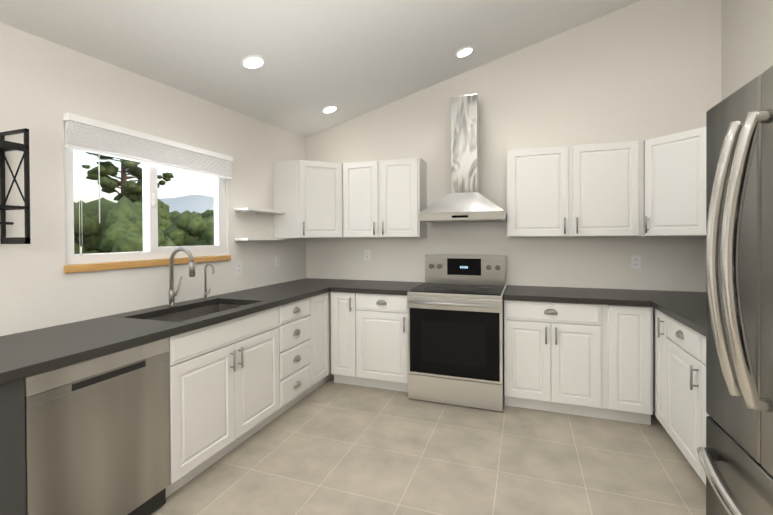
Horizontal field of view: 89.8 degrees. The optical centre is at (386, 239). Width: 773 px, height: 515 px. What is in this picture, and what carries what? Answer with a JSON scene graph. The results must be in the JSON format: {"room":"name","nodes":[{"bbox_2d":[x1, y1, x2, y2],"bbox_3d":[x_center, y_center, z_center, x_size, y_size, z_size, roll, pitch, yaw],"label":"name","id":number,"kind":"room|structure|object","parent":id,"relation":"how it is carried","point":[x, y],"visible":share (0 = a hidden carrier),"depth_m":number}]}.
{"room":"kitchen","nodes":[
{"label":"kitchen","id":0,"kind":"room"},
{"bbox_2d":[0,22,305,335],"bbox_3d":[-2.014,0.122,1.521,0.150,2.500,6.140,0,0,20],"label":"wall","id":1,"kind":"structure","parent":0,"point":[45,84],"depth_m":2.27},
{"bbox_2d":[0,128,29,243],"bbox_3d":[-1.885,-0.240,1.358,0.197,0.525,0.954,0,0,20],"label":"shelf","id":2,"kind":"object","parent":1,"relation":"attached to","point":[5,146],"visible":1,"depth_m":1.77},
{"bbox_2d":[64,121,225,264],"bbox_3d":[-1.567,-0.268,2.675,0.085,0.798,1.216,0,0,20],"label":"window","id":3,"kind":"structure","parent":1,"relation":"in","point":[152,250],"depth_m":2.59},
{"bbox_2d":[63,113,232,255],"bbox_3d":[-1.502,-0.301,2.651,0.047,0.765,1.230,0,0,20],"label":"window blinds","id":4,"kind":"object","parent":3,"relation":"attached to","point":[89,135],"visible":1,"depth_m":2.42},
{"bbox_2d":[64,255,230,272],"bbox_3d":[-1.525,0.152,2.663,0.036,0.041,1.240,0,0,20],"label":"window sill","id":5,"kind":"structure","parent":1,"relation":"attached to","point":[103,266],"depth_m":2.44},
{"bbox_2d":[236,261,241,274],"bbox_3d":[-1.275,0.245,3.350,0.007,0.116,0.072,0,0,20],"label":"electrical outlet","id":6,"kind":"object","parent":1,"relation":"attached to","point":[238,268],"visible":1,"depth_m":3.35},
{"bbox_2d":[234,207,284,214],"bbox_3d":[-1.139,-0.258,3.534,0.138,0.034,0.546,0,0,20],"label":"wall shelf","id":7,"kind":"object","parent":1,"relation":"attached to","point":[257,211],"visible":1,"depth_m":3.45},
{"bbox_2d":[235,238,284,241],"bbox_3d":[-1.138,-0.002,3.536,0.138,0.034,0.546,0,0,20],"label":"wall shelf","id":8,"kind":"object","parent":1,"relation":"attached to","point":[252,239],"visible":1,"depth_m":3.44},
{"bbox_2d":[275,255,279,266],"bbox_3d":[-1.089,0.210,3.868,0.007,0.116,0.072,0,0,20],"label":"electrical outlet","id":9,"kind":"object","parent":1,"relation":"attached to","point":[277,261],"visible":1,"depth_m":3.87},
{"bbox_2d":[273,160,342,237],"bbox_3d":[-0.731,-0.398,3.992,0.597,0.750,0.608,0,0,20],"label":"upper cabinet","id":10,"kind":"object","parent":1,"relation":"attached to","point":[308,197],"visible":0.98,"depth_m":3.78},
{"bbox_2d":[0,0,640,137],"bbox_3d":[-0.158,-1.579,0.841,4.110,1.450,6.440,0,0,20],"label":"ceiling","id":11,"kind":"structure","parent":0,"point":[350,59],"depth_m":2.73},
{"bbox_2d":[241,55,264,68],"bbox_3d":[-0.920,-1.227,2.677,0.158,0.056,0.164,0,0,20],"label":"recessed light","id":12,"kind":"object","parent":11,"relation":"in","point":[253,62],"visible":1,"depth_m":2.67},
{"bbox_2d":[321,105,337,113],"bbox_3d":[-0.555,-1.274,3.779,0.158,0.056,0.164,0,0,20],"label":"recessed light","id":13,"kind":"object","parent":11,"relation":"in","point":[329,109],"visible":1,"depth_m":3.77},
{"bbox_2d":[455,46,473,57],"bbox_3d":[0.674,-1.622,3.347,0.158,0.056,0.164,0,0,20],"label":"recessed light","id":14,"kind":"object","parent":11,"relation":"in","point":[464,51],"visible":1,"depth_m":3.34},
{"bbox_2d":[150,376,705,514],"bbox_3d":[-0.143,1.427,0.863,4.110,0.120,6.440,0,0,20],"label":"floor","id":15,"kind":"structure","parent":0,"point":[330,446],"depth_m":2.32},
{"bbox_2d":[0,378,25,514],"bbox_3d":[-1.621,0.933,1.464,0.616,0.872,0.112,0,0,20],"label":"base cabinet","id":16,"kind":"object","parent":15,"relation":"on","point":[12,457],"visible":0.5,"depth_m":1.38},
{"bbox_2d":[24,337,169,514],"bbox_3d":[-1.489,0.932,1.800,0.598,0.868,0.603,0,0,20],"label":"dishwasher","id":17,"kind":"object","parent":15,"relation":"on","point":[97,435],"visible":0.77,"depth_m":1.66},
{"bbox_2d":[166,306,279,497],"bbox_3d":[-1.222,0.923,2.526,0.652,0.872,0.938,0,0,20],"label":"base cabinet","id":18,"kind":"object","parent":15,"relation":"on","point":[224,388],"visible":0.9,"depth_m":2.31},
{"bbox_2d":[219,291,333,420],"bbox_3d":[-0.833,0.913,3.624,0.644,0.872,1.389,0,0,20],"label":"base cabinet","id":19,"kind":"object","parent":15,"relation":"on","point":[304,326],"visible":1,"depth_m":3.18},
{"bbox_2d":[0,247,347,384],"bbox_3d":[-1.118,0.364,2.835,0.645,0.639,3.061,0,0,20],"label":"countertop","id":20,"kind":"structure","parent":19,"relation":"on","point":[30,353],"depth_m":2.04},
{"bbox_2d":[331,292,407,391],"bbox_3d":[-0.067,0.909,3.741,0.767,0.872,0.652,0,0,20],"label":"base cabinet","id":21,"kind":"object","parent":15,"relation":"on","point":[369,339],"visible":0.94,"depth_m":3.47},
{"bbox_2d":[332,280,424,294],"bbox_3d":[-0.051,0.451,3.728,0.729,0.040,0.661,0,0,20],"label":"countertop","id":22,"kind":"structure","parent":21,"relation":"on","point":[353,286],"depth_m":3.59},
{"bbox_2d":[407,254,505,410],"bbox_3d":[0.639,0.744,3.417,0.769,1.199,0.732,0,0,20],"label":"range","id":23,"kind":"object","parent":15,"relation":"on","point":[455,307],"visible":1,"depth_m":3.16},
{"bbox_2d":[504,300,652,424],"bbox_3d":[1.507,0.904,3.178,1.014,0.872,0.652,0,0,20],"label":"base cabinet","id":24,"kind":"object","parent":15,"relation":"on","point":[590,360],"visible":0.96,"depth_m":2.90},
{"bbox_2d":[503,285,651,306],"bbox_3d":[1.491,0.447,3.187,0.982,0.040,0.642,0,0,20],"label":"countertop","id":25,"kind":"structure","parent":24,"relation":"on","point":[627,297],"depth_m":3.01},
{"bbox_2d":[653,308,656,417],"bbox_3d":[2.124,0.906,2.516,0.644,0.872,0.219,0,0,20],"label":"base cabinet","id":26,"kind":"object","parent":15,"relation":"on","point":[654,310],"depth_m":2.72},
{"bbox_2d":[657,310,688,461],"bbox_3d":[1.997,0.909,2.161,0.644,0.872,0.535,0,0,20],"label":"base cabinet","id":27,"kind":"object","parent":15,"relation":"on","point":[679,382],"depth_m":2.38},
{"bbox_2d":[689,328,708,484],"bbox_3d":[1.783,0.915,1.561,0.644,0.872,0.740,0,0,20],"label":"base cabinet","id":28,"kind":"object","parent":15,"relation":"on","point":[698,414],"depth_m":2.05},
{"bbox_2d":[632,290,705,336],"bbox_3d":[2.013,0.451,2.205,0.645,0.040,2.137,0,0,20],"label":"countertop","id":29,"kind":"structure","parent":28,"relation":"on","point":[688,308],"depth_m":2.55},
{"bbox_2d":[697,66,772,514],"bbox_3d":[1.327,0.452,0.811,0.963,1.813,0.910,0,0,20],"label":"refrigerator","id":30,"kind":"object","parent":15,"relation":"on","point":[735,454],"visible":1,"depth_m":1.08},
{"bbox_2d":[305,0,721,291],"bbox_3d":[0.907,-0.433,3.811,4.110,3.545,0.150,0,0,20],"label":"wall","id":31,"kind":"structure","parent":0,"point":[643,70],"depth_m":3.50},
{"bbox_2d":[364,250,370,260],"bbox_3d":[-0.203,0.164,4.130,0.072,0.116,0.007,0,0,20],"label":"electrical outlet","id":32,"kind":"object","parent":31,"relation":"attached to","point":[367,255],"visible":1,"depth_m":4.13},
{"bbox_2d":[343,157,426,237],"bbox_3d":[-0.027,-0.401,3.886,0.800,0.750,0.334,0,0,20],"label":"upper cabinet","id":33,"kind":"object","parent":31,"relation":"attached to","point":[384,198],"visible":1,"depth_m":3.75},
{"bbox_2d":[418,94,506,222],"bbox_3d":[0.706,-0.740,3.532,0.730,1.144,0.499,0,0,20],"label":"range hood","id":34,"kind":"object","parent":31,"relation":"attached to","point":[464,200],"visible":0.88,"depth_m":3.50},
{"bbox_2d":[507,140,643,236],"bbox_3d":[1.570,-0.405,3.314,1.023,0.750,0.334,0,0,20],"label":"upper cabinet","id":35,"kind":"object","parent":31,"relation":"attached to","point":[585,190],"visible":1,"depth_m":3.18},
{"bbox_2d":[631,255,640,268],"bbox_3d":[2.122,0.187,3.298,0.072,0.116,0.007,0,0,20],"label":"electrical outlet","id":36,"kind":"object","parent":31,"relation":"attached to","point":[635,261],"visible":1,"depth_m":3.30},
{"bbox_2d":[721,0,772,100],"bbox_3d":[1.712,-0.391,0.183,0.150,3.506,6.140,0,0,20],"label":"wall","id":37,"kind":"structure","parent":0,"point":[746,41],"depth_m":2.77},
{"bbox_2d":[644,127,705,235],"bbox_3d":[2.286,-0.406,2.916,0.605,0.750,0.601,0,0,20],"label":"upper cabinet","id":38,"kind":"object","parent":37,"relation":"attached to","point":[675,184],"visible":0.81,"depth_m":2.82},
{"label":"outside","id":39,"kind":"structure","parent":0,"visible":0},
{"bbox_3d":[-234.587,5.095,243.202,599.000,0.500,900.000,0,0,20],"label":"ground","id":40,"kind":"structure","parent":39,"visible":0},
{"bbox_2d":[74,152,213,264],"bbox_3d":[-35.403,-3.820,67.163,89.516,17.970,84.530,0,0,20],"label":"pine trees","id":41,"kind":"object","parent":40,"relation":"on","point":[97,239],"depth_m":16.70},
{"bbox_2d":[159,195,213,212],"bbox_3d":[-201.919,-18.899,350.245,329.059,49.600,378.120,0,0,20],"label":"hills","id":42,"kind":"structure","parent":40,"relation":"on","point":[191,202],"depth_m":374.93}
]}

